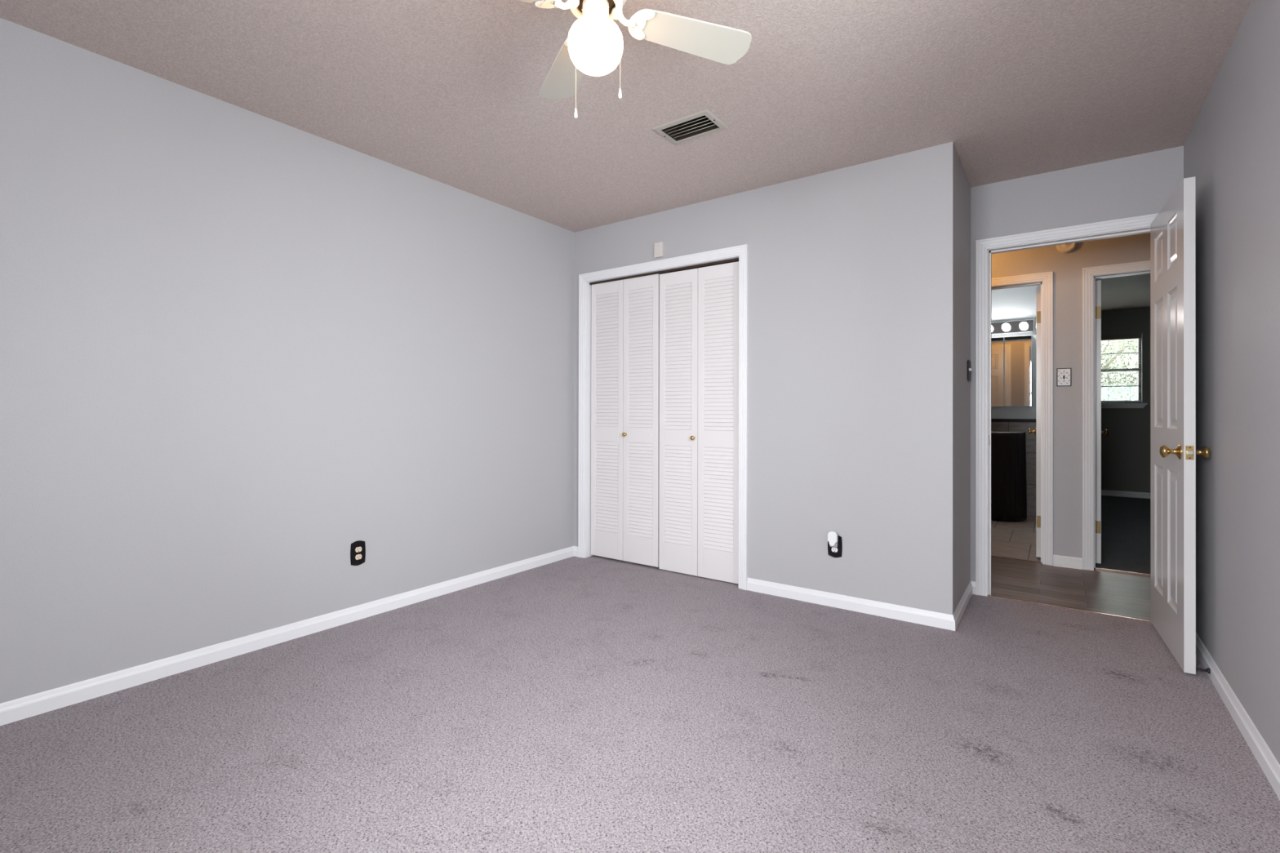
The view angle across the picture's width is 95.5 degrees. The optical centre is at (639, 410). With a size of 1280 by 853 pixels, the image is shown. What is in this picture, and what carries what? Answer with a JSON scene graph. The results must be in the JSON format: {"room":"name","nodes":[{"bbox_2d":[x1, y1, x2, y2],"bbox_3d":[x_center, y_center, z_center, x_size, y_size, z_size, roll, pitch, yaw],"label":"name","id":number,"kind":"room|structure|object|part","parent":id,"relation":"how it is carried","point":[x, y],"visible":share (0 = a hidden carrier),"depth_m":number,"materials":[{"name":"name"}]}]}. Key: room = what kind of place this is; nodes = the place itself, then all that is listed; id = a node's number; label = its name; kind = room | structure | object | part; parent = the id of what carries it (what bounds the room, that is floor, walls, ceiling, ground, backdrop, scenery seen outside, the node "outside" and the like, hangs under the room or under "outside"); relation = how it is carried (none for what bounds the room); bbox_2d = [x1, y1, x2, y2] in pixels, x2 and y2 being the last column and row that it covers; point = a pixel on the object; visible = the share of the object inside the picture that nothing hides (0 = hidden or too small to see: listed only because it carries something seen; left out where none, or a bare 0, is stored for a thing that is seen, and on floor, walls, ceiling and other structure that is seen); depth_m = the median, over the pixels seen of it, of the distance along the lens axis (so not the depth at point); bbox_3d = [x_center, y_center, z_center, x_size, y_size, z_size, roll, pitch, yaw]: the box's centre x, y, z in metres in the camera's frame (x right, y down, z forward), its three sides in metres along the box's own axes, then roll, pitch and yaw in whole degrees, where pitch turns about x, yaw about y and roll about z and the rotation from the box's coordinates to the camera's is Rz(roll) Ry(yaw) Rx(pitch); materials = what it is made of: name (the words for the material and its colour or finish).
{"room":"empty bedroom","nodes":[
{"label":"empty bedroom","id":0,"kind":"room"},
{"bbox_2d":[0,17,574,703],"bbox_3d":[-1.498,-0.081,3.090,0.115,2.540,4.956,0,0,36],"label":"wall","id":1,"kind":"structure","parent":0,"point":[241,348],"depth_m":2.57,"materials":[{"name":"paint"}]},
{"bbox_2d":[0,546,577,725],"bbox_3d":[-1.643,1.051,2.741,0.056,0.073,4.000,0,0,36],"label":"baseboard","id":2,"kind":"structure","parent":1,"relation":"attached to","point":[11,711],"depth_m":2.57,"materials":[{"name":"white paint"}]},
{"bbox_2d":[350,540,365,565],"bbox_3d":[-1.467,0.744,3.026,0.009,0.128,0.080,0,0,36],"label":"wall outlet","id":3,"kind":"object","parent":1,"relation":"attached to","point":[357,548],"visible":1,"depth_m":3.02,"materials":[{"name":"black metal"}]},
{"bbox_2d":[355,554,361,559],"bbox_3d":[-1.465,0.763,3.025,0.004,0.026,0.034,0,0,36],"label":"receptacle","id":4,"kind":"object","parent":3,"relation":"attached to","point":[357,557],"depth_m":3.02,"materials":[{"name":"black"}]},
{"bbox_2d":[355,546,361,552],"bbox_3d":[-1.465,0.724,3.025,0.004,0.026,0.034,0,0,36],"label":"receptacle","id":5,"kind":"object","parent":3,"relation":"attached to","point":[357,549],"depth_m":3.02,"materials":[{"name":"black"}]},
{"bbox_2d":[0,0,1252,231],"bbox_3d":[-0.036,-1.411,2.044,3.710,0.120,4.956,0,0,36],"label":"ceiling","id":6,"kind":"structure","parent":0,"point":[445,91],"depth_m":2.38,"materials":[{"name":"white paint"}]},
{"bbox_2d":[519,0,751,118],"bbox_3d":[-0.129,-1.116,1.692,0.778,0.472,0.778,0,0,23],"label":"ceiling fan","id":7,"kind":"object","parent":6,"relation":"hanging from","point":[593,45],"visible":1,"depth_m":1.75,"materials":[{"name":"white metal"}]},
{"bbox_3d":[-0.418,-1.166,1.576,0.402,0.031,0.131,0,0,-22],"label":"blade","id":8,"kind":"part","parent":7,"relation":"part of","materials":[{"name":"beige"}]},
{"bbox_3d":[-0.245,-1.165,1.980,0.131,0.031,0.402,0,0,-22],"label":"blade","id":9,"kind":"part","parent":7,"relation":"part of","materials":[{"name":"beige wood"}]},
{"bbox_3d":[-0.176,-1.024,1.734,0.048,0.229,0.002,0,0,42],"label":"pull chain","id":10,"kind":"part","parent":7,"relation":"part of","materials":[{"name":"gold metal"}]},
{"bbox_3d":[-0.129,-1.055,1.692,0.162,0.128,0.162,0,0,36],"label":"lamp globe","id":11,"kind":"part","parent":7,"relation":"part of","materials":[{"name":"white glass"}]},
{"bbox_3d":[-0.129,-1.190,1.692,0.114,0.004,0.114,0,0,36],"label":"motor plate","id":12,"kind":"part","parent":7,"relation":"part of","materials":[{"name":"brown"}]},
{"bbox_3d":[0.160,-1.165,1.808,0.402,0.031,0.131,0,0,-22],"label":"blade","id":13,"kind":"part","parent":7,"relation":"part of","materials":[{"name":"beige wood"}]},
{"bbox_2d":[651,108,728,144],"bbox_3d":[0.238,-1.390,2.772,0.305,0.102,0.214,0,0,36],"label":"ceiling vent","id":14,"kind":"object","parent":6,"relation":"in","point":[703,122],"visible":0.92,"depth_m":2.80,"materials":[{"name":"white metal"}]},
{"bbox_2d":[0,495,1279,852],"bbox_3d":[2.829,1.157,3.527,6.400,0.115,10.500,0,0,36],"label":"floor","id":15,"kind":"structure","parent":0,"point":[594,704],"depth_m":1.95,"materials":[{"name":"grey carpet"}]},
{"bbox_2d":[991,431,1026,520],"bbox_3d":[3.643,0.604,6.080,0.663,1.002,0.386,0,0,36],"label":"cabinet","id":16,"kind":"object","parent":15,"relation":"on","point":[1008,449],"visible":0.47,"depth_m":5.85,"materials":[{"name":"black wood"}]},
{"bbox_2d":[1093,567,1150,576],"bbox_3d":[3.497,1.111,3.867,0.762,0.014,0.010,0,0,36],"label":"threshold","id":17,"kind":"structure","parent":15,"relation":"on","point":[1095,568],"depth_m":3.99,"materials":[{"name":"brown wood"}]},
{"bbox_2d":[573,142,955,614],"bbox_3d":[0.567,-0.125,3.691,2.536,2.440,0.115,0,0,36],"label":"wall","id":18,"kind":"structure","parent":0,"point":[851,270],"depth_m":3.20,"materials":[{"name":"paint"}]},
{"bbox_2d":[591,273,659,567],"bbox_3d":[-0.123,0.067,4.167,0.603,2.022,0.063,0,0,36],"label":"door","id":19,"kind":"structure","parent":18,"relation":"in","point":[625,313],"depth_m":4.16,"materials":[{"name":"white paint"}]},
{"bbox_3d":[-0.236,0.067,4.270,0.300,2.022,0.028,0,0,36],"label":"bifold panel","id":20,"kind":"part","parent":19,"relation":"part of","materials":[{"name":"white paint"}]},
{"bbox_3d":[0.010,0.067,4.093,0.300,2.022,0.028,0,0,36],"label":"bifold panel","id":21,"kind":"part","parent":19,"relation":"part of","materials":[{"name":"white paint"}]},
{"bbox_2d":[653,241,663,257],"bbox_3d":[0.127,-1.085,3.928,0.064,0.100,0.022,0,0,36],"label":"box","id":22,"kind":"object","parent":18,"relation":"attached to","point":[658,246],"visible":1,"depth_m":3.92,"materials":[{"name":"grey plastic"}]},
{"bbox_2d":[577,244,747,590],"bbox_3d":[0.133,0.040,3.992,1.366,2.110,0.134,0,0,36],"label":"trim","id":23,"kind":"structure","parent":18,"relation":"attached to","point":[740,251],"depth_m":4.01,"materials":[{"name":"white paint"}]},
{"bbox_2d":[589,257,738,284],"bbox_3d":[0.139,-0.948,4.000,1.244,0.015,0.040,0,0,36],"label":"trim","id":24,"kind":"structure","parent":18,"relation":"attached to","point":[735,260],"depth_m":3.91,"materials":[{"name":"grey metal"}]},
{"bbox_2d":[658,261,738,583],"bbox_3d":[0.377,0.076,3.808,0.606,2.022,0.063,0,0,36],"label":"door","id":25,"kind":"structure","parent":18,"relation":"in","point":[699,524],"depth_m":3.80,"materials":[{"name":"white paint"}]},
{"bbox_3d":[0.263,0.076,3.911,0.300,2.022,0.028,0,0,36],"label":"bifold panel","id":26,"kind":"part","parent":25,"relation":"part of","materials":[{"name":"white paint"}]},
{"bbox_3d":[0.510,0.076,3.733,0.303,2.022,0.028,0,0,36],"label":"bifold panel","id":27,"kind":"part","parent":25,"relation":"part of","materials":[{"name":"white paint"}]},
{"bbox_2d":[827,535,842,557],"bbox_3d":[1.085,0.757,3.238,0.080,0.128,0.009,0,0,36],"label":"wall outlet","id":28,"kind":"object","parent":18,"relation":"attached to","point":[833,552],"visible":0.69,"depth_m":3.23,"materials":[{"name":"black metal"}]},
{"bbox_2d":[827,530,838,547],"bbox_3d":[1.070,0.712,3.217,0.052,0.090,0.043,0,0,36],"label":"night light","id":29,"kind":"object","parent":28,"relation":"attached to","point":[833,540],"visible":1,"depth_m":3.20,"materials":[{"name":"grey plastic"}]},
{"bbox_2d":[831,546,837,552],"bbox_3d":[1.084,0.776,3.236,0.034,0.026,0.004,0,0,36],"label":"receptacle","id":30,"kind":"object","parent":28,"relation":"attached to","point":[833,549],"depth_m":3.23,"materials":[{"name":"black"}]},
{"bbox_2d":[746,577,975,631],"bbox_3d":[1.329,1.059,3.506,1.141,0.073,0.740,0,0,36],"label":"baseboard","id":31,"kind":"structure","parent":18,"relation":"attached to","point":[937,620],"depth_m":3.17,"materials":[{"name":"white paint"}]},
{"bbox_2d":[955,150,970,608],"bbox_3d":[1.762,-0.124,3.279,0.115,2.440,0.612,0,0,36],"label":"wall","id":32,"kind":"structure","parent":0,"point":[962,186],"depth_m":3.21,"materials":[{"name":"paint"}]},
{"bbox_2d":[967,360,972,382],"bbox_3d":[1.935,-0.233,3.407,0.017,0.128,0.118,0,0,36],"label":"light switch","id":33,"kind":"object","parent":32,"relation":"attached to","point":[969,370],"visible":1,"depth_m":3.38,"materials":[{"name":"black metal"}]},
{"bbox_3d":[1.931,-0.233,3.410,0.006,0.128,0.118,0,0,36],"label":"plate","id":34,"kind":"part","parent":33,"relation":"part of","materials":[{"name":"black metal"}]},
{"bbox_2d":[987,595,1151,622],"bbox_3d":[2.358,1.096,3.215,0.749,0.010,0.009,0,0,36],"label":"trim","id":35,"kind":"structure","parent":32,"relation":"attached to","point":[988,595],"depth_m":3.20,"materials":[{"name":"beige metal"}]},
{"bbox_2d":[991,284,1040,418],"bbox_3d":[2.849,-0.107,5.730,2.060,2.455,2.110,0,0,36],"label":"wall","id":36,"kind":"structure","parent":0,"point":[1014,304],"depth_m":6.11,"materials":[{"name":"grey paint"}]},
{"bbox_2d":[991,334,1032,406],"bbox_3d":[3.743,-0.406,6.195,0.726,0.730,0.113,0,0,36],"label":"mirror","id":37,"kind":"object","parent":36,"relation":"attached to","point":[1011,357],"visible":0.48,"depth_m":6.04,"materials":[{"name":"white mirror"}]},
{"bbox_3d":[3.712,-0.406,6.152,0.240,0.730,0.008,0,0,36],"label":"mirror door","id":38,"kind":"part","parent":37,"relation":"part of","materials":[{"name":"silver metal"}]},
{"bbox_3d":[3.908,-0.406,6.011,0.240,0.730,0.008,0,0,36],"label":"mirror door","id":39,"kind":"part","parent":37,"relation":"part of","materials":[{"name":"silver metal"}]},
{"bbox_2d":[991,319,1034,334],"bbox_3d":[3.723,-0.876,6.200,0.800,0.132,0.132,0,0,36],"label":"vanity light","id":40,"kind":"object","parent":36,"relation":"attached to","point":[1027,326],"visible":0.44,"depth_m":6.08,"materials":[{"name":"silver metal"}]},
{"bbox_3d":[3.832,-0.876,6.086,0.074,0.074,0.074,0,0,36],"label":"bulb","id":41,"kind":"part","parent":40,"relation":"part of","materials":[{"name":"white glass"}]},
{"bbox_3d":[3.958,-0.876,5.995,0.074,0.074,0.074,0,0,36],"label":"bulb","id":42,"kind":"part","parent":40,"relation":"part of","materials":[{"name":"white glass"}]},
{"bbox_2d":[991,422,1035,519],"bbox_3d":[3.443,0.624,6.470,1.960,1.000,0.010,0,0,36],"label":"trim","id":43,"kind":"structure","parent":36,"relation":"attached to","point":[1030,440],"depth_m":6.03,"materials":[{"name":"tile"}]},
{"bbox_2d":[991,418,1035,422],"bbox_3d":[3.442,0.106,6.468,1.960,0.035,0.018,0,0,36],"label":"trim","id":44,"kind":"structure","parent":36,"relation":"attached to","point":[1033,420],"depth_m":6.11,"materials":[{"name":"black"}]},
{"bbox_2d":[1028,286,1040,557],"bbox_3d":[3.191,0.086,4.637,0.156,2.025,0.728,0,0,34],"label":"door","id":45,"kind":"structure","parent":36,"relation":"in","point":[1037,431],"depth_m":4.35,"materials":[{"name":"white paint"}]},
{"bbox_3d":[3.318,0.179,4.915,0.054,0.064,0.064,0,0,34],"label":"knob","id":46,"kind":"part","parent":45,"relation":"part of","materials":[{"name":"gold metal"}]},
{"bbox_2d":[991,232,1150,558],"bbox_3d":[2.743,-0.111,4.436,4.000,2.455,0.115,0,0,36],"label":"wall","id":47,"kind":"structure","parent":0,"point":[1067,268],"depth_m":4.14,"materials":[{"name":"paint"}]},
{"bbox_2d":[991,555,1042,563],"bbox_3d":[2.644,1.117,4.479,0.760,0.007,0.010,0,0,36],"label":"trim","id":48,"kind":"structure","parent":47,"relation":"attached to","point":[991,556],"depth_m":4.34,"materials":[{"name":"brown wood"}]},
{"bbox_2d":[991,271,1053,565],"bbox_3d":[2.652,0.058,4.490,0.880,2.118,0.134,0,0,36],"label":"trim","id":49,"kind":"structure","parent":47,"relation":"attached to","point":[1045,279],"depth_m":4.21,"materials":[{"name":"white paint"}]},
{"bbox_2d":[1056,368,1071,386],"bbox_3d":[3.029,-0.238,4.151,0.085,0.129,0.014,0,0,36],"label":"light switch","id":50,"kind":"object","parent":47,"relation":"attached to","point":[1063,375],"visible":1,"depth_m":4.15,"materials":[{"name":"white plastic"}]},
{"bbox_2d":[1055,242,1077,253],"bbox_3d":[3.035,-1.184,4.136,0.124,0.124,0.039,0,0,36],"label":"smoke detector","id":51,"kind":"object","parent":47,"relation":"attached to","point":[1064,248],"visible":0.44,"depth_m":4.13,"materials":[{"name":"grey plastic"}]},
{"bbox_2d":[1053,555,1082,569],"bbox_3d":[3.039,1.078,4.130,0.167,0.076,0.026,0,0,36],"label":"baseboard","id":52,"kind":"structure","parent":47,"relation":"attached to","point":[1066,562],"depth_m":4.13,"materials":[{"name":"white paint"}]},
{"bbox_2d":[1095,280,1108,564],"bbox_3d":[3.483,0.082,4.427,0.156,2.018,0.728,0,0,37],"label":"door","id":53,"kind":"structure","parent":47,"relation":"in","point":[1098,283],"depth_m":4.14,"materials":[{"name":"white paint"}]},
{"bbox_3d":[3.700,0.179,4.642,0.065,0.066,0.066,0,0,37],"label":"knob","id":54,"kind":"part","parent":53,"relation":"part of","materials":[{"name":"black metal"}]},
{"bbox_2d":[1082,260,1150,570],"bbox_3d":[3.510,0.058,3.884,0.882,2.118,0.151,0,0,36],"label":"trim","id":55,"kind":"structure","parent":47,"relation":"attached to","point":[1090,274],"depth_m":4.07,"materials":[{"name":"white paint"}]},
{"bbox_2d":[970,146,1183,582],"bbox_3d":[1.829,-0.115,3.678,4.600,2.455,0.115,0,0,36],"label":"wall","id":56,"kind":"structure","parent":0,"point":[1139,184],"depth_m":3.23,"materials":[{"name":"paint"}]},
{"bbox_2d":[975,213,1158,595],"bbox_3d":[2.397,0.048,3.269,0.869,2.128,0.151,0,0,36],"label":"door frame","id":57,"kind":"structure","parent":56,"relation":"attached to","point":[984,248],"depth_m":3.44,"materials":[{"name":"white paint"}]},
{"bbox_2d":[1150,176,1209,674],"bbox_3d":[2.454,0.062,2.696,0.155,2.048,0.721,0,0,33],"label":"door","id":58,"kind":"structure","parent":56,"relation":"in","point":[1173,451],"depth_m":2.55,"materials":[{"name":"white paint"}]},
{"bbox_3d":[2.260,0.175,2.478,0.065,0.066,0.066,0,0,33],"label":"knob","id":59,"kind":"part","parent":58,"relation":"part of","materials":[{"name":"gold metal"}]},
{"bbox_3d":[2.269,0.175,2.398,0.025,0.058,0.002,0,0,33],"label":"latch plate","id":60,"kind":"part","parent":58,"relation":"part of","materials":[{"name":"gold metal"}]},
{"bbox_3d":[2.341,0.175,2.426,0.054,0.064,0.064,0,0,33],"label":"knob","id":61,"kind":"part","parent":58,"relation":"part of","materials":[{"name":"gold metal"}]},
{"bbox_2d":[1195,666,1210,673],"bbox_3d":[2.301,1.065,2.393,0.067,0.022,0.022,0,0,36],"label":"door stop","id":62,"kind":"object","parent":58,"relation":"attached to","point":[1208,671],"visible":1,"depth_m":2.38,"materials":[{"name":"black metal"}]},
{"bbox_2d":[1095,273,1150,310],"bbox_3d":[5.907,-1.390,5.101,3.440,0.120,4.650,0,0,36],"label":"ceiling","id":63,"kind":"structure","parent":0,"point":[1133,291],"depth_m":6.50,"materials":[{"name":"white paint"}]},
{"bbox_2d":[1101,306,1150,498],"bbox_3d":[7.180,-0.052,6.957,3.340,2.540,0.140,0,0,36],"label":"wall","id":64,"kind":"structure","parent":0,"point":[1126,449],"depth_m":7.50,"materials":[{"name":"grey paint"}]},
{"bbox_2d":[1101,333,1141,403],"bbox_3d":[6.178,-0.537,7.704,0.720,0.890,0.060,0,0,36],"label":"window","id":65,"kind":"structure","parent":64,"relation":"in","point":[1139,352],"depth_m":7.52,"materials":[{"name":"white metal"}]},
{"bbox_2d":[1101,333,1140,401],"bbox_3d":[6.137,-0.546,7.647,0.684,0.862,0.040,0,0,36],"label":"window blind","id":66,"kind":"object","parent":65,"relation":"attached to","point":[1130,337],"visible":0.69,"depth_m":7.53,"materials":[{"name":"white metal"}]},
{"bbox_3d":[6.136,-0.120,7.646,0.684,0.012,0.026,0,0,36],"label":"rail","id":67,"kind":"part","parent":66,"relation":"part of","materials":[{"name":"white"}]},
{"bbox_3d":[6.324,-0.520,7.496,0.002,0.804,0.001,0,0,36],"label":"ladder cord","id":68,"kind":"part","parent":66,"relation":"part of","materials":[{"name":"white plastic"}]},
{"bbox_2d":[1101,403,1147,408],"bbox_3d":[6.130,-0.061,7.638,0.810,0.063,0.100,0,0,36],"label":"window sill","id":69,"kind":"structure","parent":64,"relation":"attached to","point":[1103,405],"depth_m":7.51,"materials":[{"name":"white paint"}]},
{"bbox_2d":[1101,489,1150,498],"bbox_3d":[7.138,1.081,6.888,3.328,0.073,0.014,0,0,36],"label":"baseboard","id":70,"kind":"structure","parent":64,"relation":"attached to","point":[1104,492],"depth_m":7.50,"materials":[{"name":"white paint"}]},
{"bbox_2d":[1141,333,1142,403],"bbox_3d":[6.143,-0.537,7.655,0.722,0.890,0.060,0,0,36],"label":"trim","id":71,"kind":"structure","parent":64,"relation":"attached to","point":[1141,334],"depth_m":7.43,"materials":[{"name":"white paint"}]},
{"bbox_2d":[1183,0,1279,764],"bbox_3d":[1.387,-0.082,0.944,0.115,2.540,4.842,0,0,36],"label":"wall","id":72,"kind":"structure","parent":0,"point":[1232,147],"depth_m":2.02,"materials":[{"name":"paint"}]},
{"bbox_2d":[1195,632,1279,799],"bbox_3d":[1.366,1.052,1.025,0.014,0.073,4.726,0,0,36],"label":"baseboard","id":73,"kind":"structure","parent":72,"relation":"attached to","point":[1268,762],"depth_m":1.96,"materials":[{"name":"white paint"}]},
{"label":"outside","id":74,"kind":"structure","parent":0,"visible":0},
{"bbox_3d":[18.636,1.637,22.422,40.000,0.100,38.360,0,0,36],"label":"ground","id":75,"kind":"structure","parent":74,"visible":0},
{"bbox_2d":[1101,338,1137,400],"bbox_3d":[10.509,-1.695,13.447,4.340,6.482,4.537,0,0,36],"label":"tree","id":76,"kind":"object","parent":75,"relation":"on","point":[1118,346],"visible":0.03,"depth_m":13.31,"materials":[{"name":"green plant"}]},
{"bbox_2d":[1101,341,1137,400],"bbox_3d":[20.830,-0.700,25.387,7.300,4.600,5.600,0,0,36],"label":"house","id":77,"kind":"structure","parent":75,"relation":"on","point":[1104,396],"depth_m":23.34,"materials":[{"name":"white"}]}
]}

